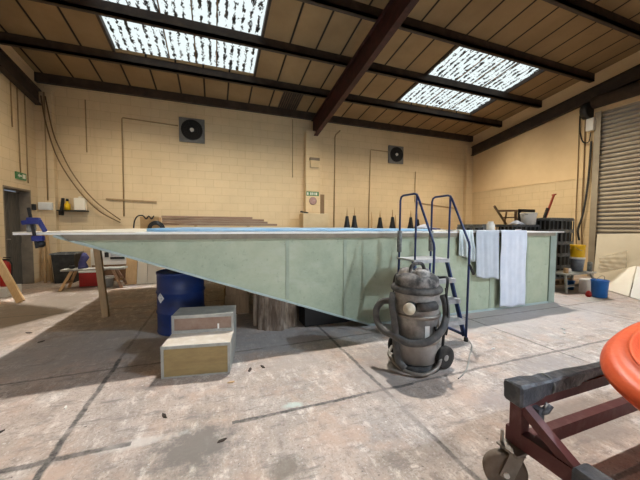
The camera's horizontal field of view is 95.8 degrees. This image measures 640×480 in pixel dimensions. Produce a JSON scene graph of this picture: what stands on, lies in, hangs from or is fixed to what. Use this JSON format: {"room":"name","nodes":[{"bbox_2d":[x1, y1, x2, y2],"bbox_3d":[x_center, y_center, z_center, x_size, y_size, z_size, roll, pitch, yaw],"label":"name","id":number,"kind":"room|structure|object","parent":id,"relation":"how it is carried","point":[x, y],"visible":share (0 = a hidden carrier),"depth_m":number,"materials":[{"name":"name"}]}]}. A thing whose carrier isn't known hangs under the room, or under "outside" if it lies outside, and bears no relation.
{"room":"industrial workshop","nodes":[
{"label":"industrial workshop","id":0,"kind":"room"},
{"bbox_2d":[0,44,40,282],"bbox_3d":[-3.990,-1.922,-1.021,0.250,6.600,17.000,-1,3,-20],"label":"wall","id":1,"kind":"structure","parent":0,"point":[9,142],"depth_m":6.17,"materials":[{"name":"beige brick"}]},
{"bbox_2d":[10,82,12,126],"bbox_3d":[-6.425,-2.961,6.012,0.022,1.200,0.022,0,3,2],"label":"conduit","id":2,"kind":"object","parent":1,"relation":"attached to","point":[10,82],"visible":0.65,"depth_m":6.01,"materials":[{"name":"metal"}]},
{"bbox_2d":[2,185,34,283],"bbox_3d":[-6.606,-0.043,6.203,0.252,2.150,0.940,-1,3,-20],"label":"door","id":3,"kind":"structure","parent":1,"relation":"in","point":[19,248],"depth_m":6.50,"materials":[{"name":"metal"}]},
{"bbox_2d":[16,87,20,171],"bbox_3d":[-6.500,-2.357,6.237,0.022,1.830,0.022,0,3,2],"label":"conduit","id":4,"kind":"object","parent":1,"relation":"attached to","point":[16,87],"visible":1,"depth_m":6.23,"materials":[{"name":"brown metal"}]},
{"bbox_2d":[0,48,41,105],"bbox_3d":[-4.983,-3.886,2.252,0.130,1.890,10.000,-1,3,-20],"label":"beam","id":5,"kind":"structure","parent":1,"relation":"attached to","point":[9,68],"depth_m":6.12,"materials":[{"name":"brown paint"}]},
{"bbox_2d":[15,171,26,180],"bbox_3d":[-6.502,-1.387,6.283,0.034,0.150,0.340,-1,3,-20],"label":"exit sign","id":6,"kind":"object","parent":1,"relation":"attached to","point":[18,175],"visible":1,"depth_m":6.25,"materials":[{"name":"green"}]},
{"bbox_2d":[24,95,28,182],"bbox_3d":[-6.589,-2.283,6.485,0.022,2.000,0.022,0,3,2],"label":"conduit","id":7,"kind":"object","parent":1,"relation":"attached to","point":[24,95],"visible":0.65,"depth_m":6.48,"materials":[{"name":"brown metal"}]},
{"bbox_2d":[38,202,52,209],"bbox_3d":[-6.578,-0.812,6.928,0.260,0.180,0.090,-1,3,-20],"label":"switch box","id":8,"kind":"object","parent":1,"relation":"attached to","point":[41,205],"visible":1,"depth_m":6.89,"materials":[{"name":"white plastic"}]},
{"bbox_2d":[0,31,501,127],"bbox_3d":[0.091,-4.083,8.057,13.700,0.215,0.110,-1,3,-20],"label":"beam","id":9,"kind":"structure","parent":1,"relation":"attached to","point":[9,39],"depth_m":6.98,"materials":[{"name":"brown paint"}]},
{"bbox_2d":[29,0,541,107],"bbox_3d":[0.549,-4.210,6.798,13.700,0.215,0.110,-1,3,-20],"label":"beam","id":10,"kind":"structure","parent":1,"relation":"attached to","point":[109,9],"depth_m":6.05,"materials":[{"name":"brown paint"}]},
{"bbox_2d":[297,0,594,82],"bbox_3d":[1.008,-4.336,5.539,13.700,0.215,0.110,-1,3,-20],"label":"beam","id":11,"kind":"structure","parent":1,"relation":"attached to","point":[353,8],"depth_m":6.22,"materials":[{"name":"brown paint"}]},
{"bbox_2d":[542,0,639,39],"bbox_3d":[1.467,-4.462,4.280,13.700,0.215,0.110,-1,3,-20],"label":"beam","id":12,"kind":"structure","parent":1,"relation":"attached to","point":[586,9],"depth_m":5.75,"materials":[{"name":"brown paint"}]},
{"bbox_2d":[37,83,470,266],"bbox_3d":[-0.405,-1.646,9.500,14.200,5.100,0.250,-1,3,-20],"label":"wall","id":13,"kind":"structure","parent":0,"point":[243,167],"depth_m":8.50,"materials":[{"name":"beige brick"}]},
{"bbox_2d":[43,92,48,199],"bbox_3d":[-6.543,-2.227,6.899,0.026,2.550,0.026,0,3,2],"label":"conduit","id":14,"kind":"object","parent":13,"relation":"attached to","point":[43,92],"visible":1,"depth_m":6.90,"materials":[{"name":"brown metal"}]},
{"bbox_2d":[34,87,59,280],"bbox_3d":[-6.614,-1.308,7.024,0.330,4.600,0.160,-1,3,-20],"label":"pillar","id":15,"kind":"structure","parent":13,"relation":"attached to","point":[50,218],"depth_m":6.95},
{"bbox_2d":[56,210,88,214],"bbox_3d":[-6.142,-0.675,7.196,0.580,0.125,0.220,-1,3,-20],"label":"wall shelf","id":16,"kind":"object","parent":13,"relation":"attached to","point":[60,212],"visible":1,"depth_m":7.13,"materials":[{"name":"black plastic"}]},
{"bbox_2d":[74,197,86,210],"bbox_3d":[-5.992,-0.911,7.228,0.230,0.345,0.160,-1,3,-20],"label":"jerrycan","id":17,"kind":"object","parent":16,"relation":"on","point":[80,203],"visible":0.91,"depth_m":7.17,"materials":[{"name":"white plastic"}]},
{"bbox_2d":[40,95,120,222],"bbox_3d":[-5.891,-1.921,7.161,1.522,2.982,0.072,-1,3,-24],"label":"cable","id":18,"kind":"object","parent":13,"relation":"hanging from","point":[40,95],"visible":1,"depth_m":6.97,"materials":[{"name":"brown plastic"}]},
{"bbox_2d":[44,96,120,219],"bbox_3d":[-5.854,-1.958,7.177,1.444,2.911,0.063,-1,3,-24],"label":"cable","id":19,"kind":"object","parent":13,"relation":"attached to","point":[44,96],"visible":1,"depth_m":7.01,"materials":[{"name":"brown plastic"}]},
{"bbox_2d":[106,198,156,202],"bbox_3d":[-4.998,-1.051,7.681,1.151,0.075,0.040,-1,3,-20],"label":"wall rail","id":20,"kind":"object","parent":13,"relation":"attached to","point":[106,198],"visible":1,"depth_m":7.65,"materials":[{"name":"wood"}]},
{"bbox_2d":[121,117,177,215],"bbox_3d":[-4.555,-1.924,7.807,1.352,2.576,0.032,-1,3,-20],"label":"conduit","id":21,"kind":"object","parent":13,"relation":"attached to","point":[122,117],"visible":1,"depth_m":7.59,"materials":[{"name":"metal"}]},
{"bbox_2d":[179,117,204,143],"bbox_3d":[-3.573,-3.065,8.066,0.660,0.660,0.135,-1,3,-20],"label":"fan","id":22,"kind":"object","parent":13,"relation":"attached to","point":[191,130],"visible":1,"depth_m":8.04,"materials":[{"name":"black metal"}]},
{"bbox_2d":[34,72,472,141],"bbox_3d":[-0.333,-3.950,9.223,13.700,0.210,0.110,-1,3,-20],"label":"beam","id":23,"kind":"structure","parent":13,"relation":"attached to","point":[43,78],"depth_m":8.24,"materials":[{"name":"brown paint"}]},
{"bbox_2d":[278,92,302,109],"bbox_3d":[-0.833,-4.087,8.378,0.565,0.178,1.060,-1,3,-20],"label":"vent","id":24,"kind":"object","parent":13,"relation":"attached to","point":[291,98],"depth_m":8.46,"materials":[{"name":"black metal"}]},
{"bbox_2d":[303,130,320,213],"bbox_3d":[-0.263,-1.261,9.298,0.480,4.350,0.260,-1,3,-20],"label":"pillar","id":25,"kind":"structure","parent":13,"relation":"attached to","point":[311,142],"depth_m":9.13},
{"bbox_2d":[309,157,319,167],"bbox_3d":[-0.173,-2.426,9.083,0.310,0.300,0.100,-1,3,-20],"label":"box","id":26,"kind":"object","parent":13,"relation":"attached to","point":[314,162],"visible":1,"depth_m":9.05,"materials":[{"name":"plastic"}]},
{"bbox_2d":[320,194,323,213],"bbox_3d":[0.043,-1.070,9.531,0.190,0.850,0.050,-1,3,-20],"label":"board","id":27,"kind":"object","parent":13,"relation":"attached to","point":[321,196],"visible":0.43,"depth_m":9.51,"materials":[{"name":"wood"}]},
{"bbox_2d":[333,130,339,227],"bbox_3d":[0.565,-1.983,9.679,0.234,3.364,0.040,-1,3,-20],"label":"conduit","id":28,"kind":"object","parent":13,"relation":"attached to","point":[339,130],"visible":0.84,"depth_m":9.62,"materials":[{"name":"metal"}]},
{"bbox_2d":[311,0,418,135],"bbox_3d":[1.498,-4.021,4.619,0.130,1.995,10.000,-1,3,-20],"label":"beam","id":29,"kind":"structure","parent":13,"relation":"attached to","point":[395,12],"depth_m":6.08,"materials":[{"name":"red metal"}]},
{"bbox_2d":[368,149,387,227],"bbox_3d":[2.057,-1.743,10.237,0.766,2.846,0.032,-1,3,-20],"label":"conduit","id":30,"kind":"object","parent":13,"relation":"attached to","point":[371,149],"visible":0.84,"depth_m":10.11,"materials":[{"name":"metal"}]},
{"bbox_2d":[388,145,403,163],"bbox_3d":[2.738,-3.065,10.377,0.620,0.620,0.135,-1,3,-20],"label":"fan","id":31,"kind":"object","parent":13,"relation":"attached to","point":[395,153],"visible":1,"depth_m":10.34,"materials":[{"name":"black metal"}]},
{"bbox_2d":[463,145,473,223],"bbox_3d":[5.939,-1.467,11.623,0.330,4.600,0.140,-1,3,-20],"label":"trim","id":32,"kind":"structure","parent":13,"relation":"attached to","point":[468,159],"depth_m":11.53,"materials":[{"name":"beige paint"}]},
{"bbox_2d":[0,275,639,479],"bbox_3d":[2.546,1.391,1.532,14.300,0.200,17.600,-1,3,-20],"label":"floor","id":33,"kind":"structure","parent":0,"point":[328,401],"depth_m":2.30,"materials":[{"name":"concrete"}]},
{"bbox_2d":[0,284,21,297],"bbox_3d":[-6.068,0.980,5.581,0.270,0.170,0.450,-1,3,-20],"label":"crate","id":34,"kind":"object","parent":33,"relation":"on","point":[4,292],"visible":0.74,"depth_m":5.41,"materials":[{"name":"plastic"}]},
{"bbox_2d":[0,257,12,286],"bbox_3d":[-6.075,0.611,5.591,0.169,0.565,0.184,3,4,41],"label":"fire extinguisher","id":35,"kind":"object","parent":34,"relation":"on","point":[9,266],"visible":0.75,"depth_m":5.56,"materials":[{"name":"red metal"}]},
{"bbox_2d":[0,256,24,302],"bbox_3d":[-5.628,0.601,5.164,1.007,1.014,0.100,1,3,20],"label":"plank","id":36,"kind":"object","parent":33,"relation":"on","point":[5,274],"visible":0.89,"depth_m":5.09,"materials":[{"name":"brown wood"}]},
{"bbox_2d":[42,235,46,282],"bbox_3d":[-6.551,0.377,6.867,0.323,1.260,0.054,3,4,44],"label":"wooden pole","id":37,"kind":"object","parent":33,"relation":"on","point":[43,248],"visible":0.64,"depth_m":6.84,"materials":[{"name":"brown wood"}]},
{"bbox_2d":[45,229,52,282],"bbox_3d":[-6.467,0.376,6.898,0.358,1.262,0.054,2,3,34],"label":"wooden pole","id":38,"kind":"object","parent":33,"relation":"on","point":[46,236],"visible":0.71,"depth_m":6.88,"materials":[{"name":"brown wood"}]},
{"bbox_2d":[49,251,83,283],"bbox_3d":[-6.032,0.650,6.911,0.490,0.705,0.500,-1,3,-20],"label":"storage bin","id":39,"kind":"object","parent":33,"relation":"on","point":[60,260],"visible":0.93,"depth_m":6.72,"materials":[{"name":"grey plastic"}]},
{"bbox_2d":[78,270,104,286],"bbox_3d":[-5.143,0.852,6.526,0.420,0.345,0.280,-1,3,-20],"label":"tool chest","id":40,"kind":"object","parent":33,"relation":"on","point":[86,278],"visible":0.56,"depth_m":6.39,"materials":[{"name":"red plastic"}]},
{"bbox_2d":[58,266,127,291],"bbox_3d":[-4.871,0.827,6.271,1.144,0.449,0.430,-1,3,-20],"label":"bench","id":41,"kind":"object","parent":33,"relation":"on","point":[112,268],"visible":0.95,"depth_m":6.24,"materials":[{"name":"wood"}]},
{"bbox_2d":[78,253,89,268],"bbox_3d":[-5.056,0.437,6.186,0.195,0.334,0.177,-1,3,-20],"label":"jacket","id":42,"kind":"object","parent":41,"relation":"on","point":[84,257],"visible":0.99,"depth_m":6.13,"materials":[{"name":"fabric"}]},
{"bbox_2d":[93,249,109,317],"bbox_3d":[-3.212,0.510,4.232,0.180,1.264,0.070,-1,3,-20],"label":"timber post","id":43,"kind":"object","parent":33,"relation":"on","point":[98,258],"visible":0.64,"depth_m":4.22,"materials":[{"name":"brown wood"}]},
{"bbox_2d":[90,249,125,281],"bbox_3d":[-5.084,0.599,7.085,0.740,0.800,0.470,-1,3,-20],"label":"base cabinet","id":44,"kind":"object","parent":33,"relation":"on","point":[109,259],"visible":0.31,"depth_m":6.89,"materials":[{"name":"white laminate"}]},
{"bbox_2d":[105,275,114,286],"bbox_3d":[-4.719,0.916,6.418,0.272,0.230,0.272,-1,3,-20],"label":"paint bucket","id":45,"kind":"object","parent":33,"relation":"on","point":[109,279],"visible":0.56,"depth_m":6.37,"materials":[{"name":"grey plastic"}]},
{"bbox_2d":[125,258,136,284],"bbox_3d":[-4.392,0.668,6.736,0.220,0.700,0.215,-1,3,-20],"label":"leaning board","id":46,"kind":"object","parent":33,"relation":"on","point":[131,271],"visible":0.64,"depth_m":6.71,"materials":[{"name":"brown wood"}]},
{"bbox_2d":[137,261,147,283],"bbox_3d":[-4.185,0.685,6.813,0.200,0.660,0.215,-1,3,-20],"label":"leaning board","id":47,"kind":"object","parent":33,"relation":"on","point":[142,267],"visible":0.64,"depth_m":6.78,"materials":[{"name":"beige wood"}]},
{"bbox_2d":[147,264,164,282],"bbox_3d":[-3.899,0.702,6.918,0.390,0.620,0.215,-1,3,-20],"label":"leaning board","id":48,"kind":"object","parent":33,"relation":"on","point":[151,277],"visible":0.43,"depth_m":6.85,"materials":[{"name":"beige wood"}]},
{"bbox_2d":[156,269,204,335],"bbox_3d":[-1.816,0.779,3.786,0.582,0.775,0.582,-1,3,-20],"label":"drum","id":49,"kind":"object","parent":33,"relation":"on","point":[175,290],"visible":0.66,"depth_m":3.53,"materials":[{"name":"blue plastic"}]},
{"bbox_2d":[160,305,235,378],"bbox_3d":[-1.169,0.977,2.891,0.585,0.468,0.619,0,3,-11],"label":"step stool","id":50,"kind":"object","parent":33,"relation":"on","point":[202,340],"visible":1,"depth_m":2.66,"materials":[{"name":"yellow wood"}]},
{"bbox_2d":[224,285,248,313],"bbox_3d":[-1.361,0.862,4.687,0.360,0.530,0.550,-1,3,-20],"label":"support block","id":51,"kind":"object","parent":33,"relation":"on","point":[232,296],"visible":0.57,"depth_m":4.44,"materials":[{"name":"brown wood"}]},
{"bbox_2d":[253,293,296,330],"bbox_3d":[-0.615,0.896,3.999,0.608,0.533,0.614,-1,3,-20],"label":"stump","id":52,"kind":"object","parent":33,"relation":"on","point":[269,314],"visible":0.71,"depth_m":3.75,"materials":[{"name":"brown wood"}]},
{"bbox_2d":[12,221,563,325],"bbox_3d":[0.098,0.346,5.905,7.630,1.460,4.220,-1,3,-20],"label":"hull","id":53,"kind":"object","parent":33,"relation":"on","point":[339,272],"depth_m":3.69,"materials":[{"name":"green laminate"}]},
{"bbox_2d":[21,207,47,247],"bbox_3d":[-2.616,-0.110,2.654,0.177,0.373,0.086,-1,3,-20],"label":"clamp","id":54,"kind":"object","parent":53,"relation":"attached to","point":[30,222],"visible":1,"depth_m":2.63,"materials":[{"name":"blue plastic"}]},
{"bbox_2d":[140,216,160,228],"bbox_3d":[-3.756,-0.392,6.417,0.360,0.273,0.305,-1,3,-20],"label":"cardboard box","id":55,"kind":"object","parent":53,"relation":"on","point":[144,223],"visible":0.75,"depth_m":6.28,"materials":[{"name":"brown cardboard"}]},
{"bbox_2d":[445,230,474,261],"bbox_3d":[2.171,0.085,4.533,0.281,0.486,0.434,-1,3,-20],"label":"cloth","id":56,"kind":"object","parent":53,"relation":"hanging from","point":[463,244],"visible":0.8,"depth_m":4.37,"materials":[{"name":"white fabric"}]},
{"bbox_2d":[473,230,498,278],"bbox_3d":[2.572,0.233,4.710,0.505,0.790,0.392,-1,3,-20],"label":"cloth","id":57,"kind":"object","parent":53,"relation":"hanging from","point":[487,241],"visible":0.88,"depth_m":4.53,"materials":[{"name":"white fabric"}]},
{"bbox_2d":[486,221,494,229],"bbox_3d":[3.601,-0.299,6.101,0.160,0.185,0.158,-1,3,-20],"label":"jar","id":58,"kind":"object","parent":53,"relation":"on","point":[490,225],"visible":0.87,"depth_m":6.04,"materials":[{"name":"white plastic"}]},
{"bbox_2d":[498,230,526,306],"bbox_3d":[3.112,0.464,4.918,0.614,1.266,0.393,-1,3,-20],"label":"hanging cloth","id":59,"kind":"object","parent":53,"relation":"hanging from","point":[513,242],"visible":0.97,"depth_m":4.74,"materials":[{"name":"white fabric"}]},
{"bbox_3d":[-2.905,-0.328,6.772,0.060,0.028,0.230,-1,3,-20],"label":"spacer","id":60,"kind":"object","parent":53,"relation":"on","visible":0},
{"bbox_2d":[179,223,276,225],"bbox_3d":[-2.155,-0.373,6.975,2.250,0.050,0.080,-1,3,-20],"label":"wooden lath","id":61,"kind":"object","parent":60,"relation":"on","point":[215,224],"visible":1,"depth_m":6.91,"materials":[{"name":"brown wood"}]},
{"bbox_2d":[163,221,267,223],"bbox_3d":[-2.426,-0.425,6.884,2.340,0.050,0.080,-1,3,-20],"label":"wooden lath","id":62,"kind":"object","parent":61,"relation":"on","point":[256,222],"visible":0.98,"depth_m":6.83,"materials":[{"name":"brown wood"}]},
{"bbox_2d":[162,218,263,220],"bbox_3d":[-2.490,-0.482,6.911,2.280,0.050,0.080,-1,3,-20],"label":"wooden lath","id":63,"kind":"object","parent":62,"relation":"on","point":[174,219],"visible":1,"depth_m":6.81,"materials":[{"name":"brown wood"}]},
{"bbox_2d":[189,216,252,218],"bbox_3d":[-2.541,-0.538,6.932,1.800,0.050,0.080,-1,3,-20],"label":"wooden lath","id":64,"kind":"object","parent":63,"relation":"on","point":[202,217],"visible":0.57,"depth_m":6.92,"materials":[{"name":"brown wood"}]},
{"bbox_2d":[299,306,351,326],"bbox_3d":[0.137,1.012,4.155,0.825,0.293,0.290,-1,3,-20],"label":"wedge","id":65,"kind":"object","parent":33,"relation":"on","point":[308,317],"visible":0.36,"depth_m":3.96,"materials":[{"name":"black plastic"}]},
{"bbox_2d":[373,261,453,376],"bbox_3d":[0.922,0.718,2.825,0.656,1.011,0.594,-1,3,-20],"label":"vacuum","id":66,"kind":"object","parent":33,"relation":"on","point":[414,301],"visible":1,"depth_m":2.66,"materials":[{"name":"grey metal"}]},
{"bbox_2d":[390,354,439,374],"bbox_3d":[0.937,1.192,2.852,0.470,0.060,0.470,-1,3,-20],"label":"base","id":67,"kind":"object","parent":66,"relation":"on","point":[411,369],"depth_m":2.66,"materials":[{"name":"grey plastic"}]},
{"bbox_2d":[397,193,474,341],"bbox_3d":[1.401,0.307,3.603,0.612,1.764,0.741,-1,3,-20],"label":"step ladder","id":68,"kind":"object","parent":33,"relation":"on","point":[454,320],"visible":0.68,"depth_m":3.51,"materials":[{"name":"blue metal"}]},
{"bbox_2d":[457,224,504,229],"bbox_3d":[5.016,0.302,7.741,2.770,1.420,0.750,-1,3,-20],"label":"pallet stack","id":69,"kind":"object","parent":33,"relation":"on","point":[473,226],"visible":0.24,"depth_m":7.12,"materials":[{"name":"grey plastic"}]},
{"bbox_2d":[493,205,517,224],"bbox_3d":[4.801,-0.638,7.483,0.839,0.488,0.060,-1,3,-20],"label":"trestle","id":70,"kind":"object","parent":69,"relation":"on","point":[503,219],"visible":0.93,"depth_m":7.47,"materials":[{"name":"brown wood"}]},
{"bbox_2d":[517,209,534,224],"bbox_3d":[5.832,-0.646,8.170,0.620,0.440,0.060,-1,3,-20],"label":"frame","id":71,"kind":"object","parent":69,"relation":"on","point":[519,210],"visible":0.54,"depth_m":8.07,"materials":[{"name":"black plastic"}]},
{"bbox_2d":[482,362,637,479],"bbox_3d":[2.041,1.013,1.310,2.092,0.571,1.228,-1,3,-20],"label":"trolley","id":72,"kind":"object","parent":33,"relation":"on","point":[542,442],"visible":0.98,"depth_m":1.48,"materials":[{"name":"red metal"}]},
{"bbox_2d":[600,322,639,410],"bbox_3d":[2.110,0.631,1.366,1.544,0.408,0.853,-1,3,-20],"label":"shell","id":73,"kind":"object","parent":72,"relation":"on","point":[620,355],"visible":1,"depth_m":1.40,"materials":[{"name":"orange plastic"}]},
{"bbox_2d":[555,278,573,284],"bbox_3d":[5.606,0.978,7.025,0.930,0.140,0.440,-1,3,-20],"label":"crate base","id":74,"kind":"object","parent":33,"relation":"on","point":[557,281],"visible":0.19,"depth_m":6.83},
{"bbox_2d":[555,267,559,278],"bbox_3d":[5.396,0.772,6.938,0.440,0.279,0.400,-1,3,-20],"label":"plastic crate","id":75,"kind":"object","parent":74,"relation":"on","point":[557,268],"visible":0.12,"depth_m":6.81,"materials":[{"name":"black"}]},
{"bbox_2d":[556,255,560,266],"bbox_3d":[5.397,0.489,6.925,0.440,0.279,0.400,-1,3,-20],"label":"plastic crate","id":76,"kind":"object","parent":75,"relation":"on","point":[557,256],"visible":0.16,"depth_m":6.80,"materials":[{"name":"black"}]},
{"bbox_2d":[556,243,560,254],"bbox_3d":[5.398,0.206,6.912,0.440,0.279,0.400,-1,3,-20],"label":"plastic crate","id":77,"kind":"object","parent":76,"relation":"on","point":[558,244],"visible":0.16,"depth_m":6.79,"materials":[{"name":"black"}]},
{"bbox_2d":[557,232,561,242],"bbox_3d":[5.399,-0.076,6.898,0.440,0.279,0.400,-1,3,-20],"label":"plastic crate","id":78,"kind":"object","parent":77,"relation":"on","point":[558,233],"visible":0.12,"depth_m":6.78,"materials":[{"name":"black"}]},
{"bbox_2d":[536,219,561,230],"bbox_3d":[5.401,-0.359,6.885,0.440,0.279,0.400,-1,3,-20],"label":"plastic crate","id":79,"kind":"object","parent":78,"relation":"on","point":[545,224],"visible":0.82,"depth_m":6.73,"materials":[{"name":"black plastic"}]},
{"bbox_2d":[558,266,570,278],"bbox_3d":[5.819,0.766,7.092,0.440,0.279,0.400,-1,3,-20],"label":"plastic crate","id":80,"kind":"object","parent":74,"relation":"on","point":[561,268],"visible":0.25,"depth_m":6.89,"materials":[{"name":"black"}]},
{"bbox_2d":[558,255,569,266],"bbox_3d":[5.820,0.484,7.079,0.440,0.279,0.400,-1,3,-20],"label":"plastic crate","id":81,"kind":"object","parent":80,"relation":"on","point":[565,260],"visible":0.36,"depth_m":6.89,"materials":[{"name":"black"}]},
{"bbox_2d":[559,243,573,254],"bbox_3d":[5.821,0.201,7.066,0.440,0.279,0.400,-1,3,-20],"label":"plastic crate","id":82,"kind":"object","parent":81,"relation":"on","point":[565,247],"visible":0.39,"depth_m":6.87,"materials":[{"name":"black plastic"}]},
{"bbox_2d":[559,231,573,242],"bbox_3d":[5.822,-0.082,7.053,0.440,0.279,0.400,-1,3,-20],"label":"plastic crate","id":83,"kind":"object","parent":82,"relation":"on","point":[567,236],"visible":0.48,"depth_m":6.89,"materials":[{"name":"black plastic"}]},
{"bbox_2d":[560,219,574,230],"bbox_3d":[5.823,-0.364,7.040,0.440,0.279,0.400,-1,3,-20],"label":"plastic crate","id":84,"kind":"object","parent":83,"relation":"on","point":[566,223],"visible":0.48,"depth_m":6.86,"materials":[{"name":"black plastic"}]},
{"bbox_2d":[537,218,573,218],"bbox_3d":[5.617,-0.517,6.957,0.900,0.020,0.360,-1,3,-20],"label":"panel","id":85,"kind":"object","parent":84,"relation":"on","point":[537,218],"visible":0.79,"depth_m":6.77,"materials":[{"name":"grey plastic"}]},
{"bbox_2d":[543,194,556,217],"bbox_3d":[5.631,-0.834,7.093,0.420,0.615,0.055,-1,3,-20],"label":"folding rule","id":86,"kind":"object","parent":85,"relation":"on","point":[547,210],"visible":0.88,"depth_m":7.08,"materials":[{"name":"brown"}]},
{"bbox_2d":[555,270,596,293],"bbox_3d":[5.449,0.891,6.302,1.100,0.401,0.549,-1,3,-20],"label":"trestle","id":87,"kind":"object","parent":33,"relation":"on","point":[560,272],"visible":0.54,"depth_m":6.06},
{"bbox_2d":[569,257,585,271],"bbox_3d":[5.703,0.532,6.410,0.276,0.310,0.273,-1,3,-20],"label":"bucket","id":88,"kind":"object","parent":87,"relation":"on","point":[576,263],"visible":0.87,"depth_m":6.32,"materials":[{"name":"grey plastic"}]},
{"bbox_2d":[570,244,585,257],"bbox_3d":[5.704,0.240,6.396,0.290,0.270,0.271,-1,3,-20],"label":"bucket","id":89,"kind":"object","parent":88,"relation":"on","point":[576,250],"visible":1,"depth_m":6.30,"materials":[{"name":"plastic"}]},
{"bbox_2d":[578,278,590,292],"bbox_3d":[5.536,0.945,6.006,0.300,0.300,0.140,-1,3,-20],"label":"bucket","id":90,"kind":"object","parent":33,"relation":"on","point":[584,283],"visible":0.7,"depth_m":5.93,"materials":[{"name":"plastic"}]},
{"bbox_2d":[590,276,609,297],"bbox_3d":[5.449,0.900,5.631,0.282,0.425,0.274,-1,3,-20],"label":"tub","id":91,"kind":"object","parent":33,"relation":"on","point":[599,287],"visible":0.98,"depth_m":5.55,"materials":[{"name":"plastic"}]},
{"bbox_2d":[593,233,639,280],"bbox_3d":[7.691,0.431,6.910,0.200,1.261,1.843,-1,3,-19],"label":"sheet","id":92,"kind":"object","parent":33,"relation":"on","point":[613,251],"visible":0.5,"depth_m":7.38,"materials":[{"name":"beige wood"}]},
{"bbox_2d":[599,266,635,296],"bbox_3d":[6.538,0.816,6.317,0.519,0.538,1.736,2,3,39],"label":"board","id":93,"kind":"object","parent":33,"relation":"on","point":[621,280],"visible":0.79,"depth_m":6.16,"materials":[{"name":"beige wood"}]},
{"bbox_2d":[630,266,639,299],"bbox_3d":[6.310,0.853,5.118,0.825,0.575,2.254,1,3,15],"label":"board","id":94,"kind":"object","parent":33,"relation":"on","point":[635,293],"visible":1,"depth_m":5.71,"materials":[{"name":"white laminate"}]},
{"bbox_3d":[-0.174,0.393,8.937,3.400,1.080,0.550,-1,3,-20],"label":"storage bench","id":95,"kind":"object","parent":33,"relation":"on","visible":0},
{"bbox_2d":[299,213,328,227],"bbox_3d":[-0.188,-0.475,8.873,0.810,0.660,0.420,-1,3,-20],"label":"carton","id":96,"kind":"object","parent":95,"relation":"on","point":[306,220],"visible":0.56,"depth_m":8.68,"materials":[{"name":"beige cardboard"}]},
{"bbox_2d":[0,0,639,135],"bbox_3d":[2.571,-4.375,1.263,14.200,1.495,17.500,-1,3,-20],"label":"ceiling","id":97,"kind":"structure","parent":0,"point":[540,28],"depth_m":6.56,"materials":[{"name":"brown wood"}]},
{"bbox_2d":[96,0,271,76],"bbox_3d":[-2.631,-4.317,5.592,3.060,0.518,2.771,-1,3,-20],"label":"window","id":98,"kind":"structure","parent":97,"relation":"attached to","point":[248,16],"depth_m":5.96,"materials":[{"name":"grey"}]},
{"bbox_2d":[396,46,544,115],"bbox_3d":[4.154,-4.403,8.072,3.010,0.518,2.771,-1,3,-20],"label":"window","id":99,"kind":"structure","parent":97,"relation":"attached to","point":[461,64],"depth_m":7.95,"materials":[{"name":"grey"}]},
{"bbox_2d":[472,177,591,275],"bbox_3d":[9.111,-2.088,3.768,0.250,6.600,17.000,-1,3,-20],"label":"wall","id":100,"kind":"structure","parent":0,"point":[537,197],"depth_m":9.18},
{"bbox_2d":[471,51,639,191],"bbox_3d":[7.633,-3.651,7.736,0.265,3.860,8.400,-1,3,-20],"label":"wall","id":101,"kind":"structure","parent":100,"relation":"attached to","point":[548,152],"depth_m":9.06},
{"bbox_2d":[471,64,639,155],"bbox_3d":[7.715,-4.047,6.894,0.130,1.890,10.000,-1,3,-20],"label":"beam","id":102,"kind":"structure","parent":100,"relation":"attached to","point":[632,75],"depth_m":8.51,"materials":[{"name":"brown paint"}]},
{"bbox_2d":[575,116,579,243],"bbox_3d":[7.320,-1.551,8.191,0.033,3.901,0.106,-1,3,-20],"label":"cable","id":103,"kind":"object","parent":100,"relation":"attached to","point":[579,116],"visible":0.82,"depth_m":8.21,"materials":[{"name":"brown plastic"}]},
{"bbox_2d":[581,120,585,244],"bbox_3d":[7.368,-1.544,8.060,0.042,3.901,0.116,-1,3,-20],"label":"cable","id":104,"kind":"object","parent":100,"relation":"attached to","point":[585,120],"visible":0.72,"depth_m":8.07,"materials":[{"name":"brown plastic"}]},
{"bbox_2d":[587,81,639,276],"bbox_3d":[8.123,-1.314,5.858,0.450,4.850,4.330,-1,3,-20],"label":"door","id":105,"kind":"structure","parent":100,"relation":"in","point":[600,223],"depth_m":7.48,"materials":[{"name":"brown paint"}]},
{"bbox_2d":[579,103,595,143],"bbox_3d":[7.284,-3.185,7.928,0.400,1.053,0.358,-1,3,-20],"label":"motor","id":106,"kind":"object","parent":105,"relation":"attached to","point":[586,112],"visible":1,"depth_m":7.83,"materials":[{"name":"black metal"}]},
{"bbox_2d":[577,141,592,239],"bbox_3d":[7.305,-1.339,7.990,0.239,2.706,0.079,2,3,38],"label":"pull chain","id":107,"kind":"object","parent":106,"relation":"hanging from","point":[590,149],"visible":1,"depth_m":7.94,"materials":[{"name":"black metal"}]},
{"bbox_3d":[4.466,0.065,6.777,0.440,0.279,0.400,-1,3,-20],"label":"plastic crate","id":108,"kind":"object","parent":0,"visible":0},
{"bbox_2d":[496,225,525,229],"bbox_3d":[4.468,-0.217,6.761,0.440,0.279,0.404,-1,3,-20],"label":"plastic crate","id":109,"kind":"object","parent":108,"relation":"on","point":[506,227],"visible":0.37,"depth_m":6.63,"materials":[{"name":"black plastic"}]},
{"bbox_3d":[4.889,0.060,6.931,0.440,0.279,0.400,-1,3,-20],"label":"plastic crate","id":110,"kind":"object","parent":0,"visible":0},
{"bbox_2d":[524,225,539,230],"bbox_3d":[4.890,-0.223,6.918,0.440,0.279,0.400,-1,3,-20],"label":"plastic crate","id":111,"kind":"object","parent":110,"relation":"on","point":[528,227],"visible":0.36,"depth_m":6.74,"materials":[{"name":"black"}]},
{"bbox_2d":[520,212,537,224],"bbox_3d":[4.949,-0.506,6.862,0.362,0.280,0.344,-1,3,-20],"label":"tub","id":112,"kind":"object","parent":111,"relation":"on","point":[529,218],"visible":0.98,"depth_m":6.74,"materials":[{"name":"plastic"}]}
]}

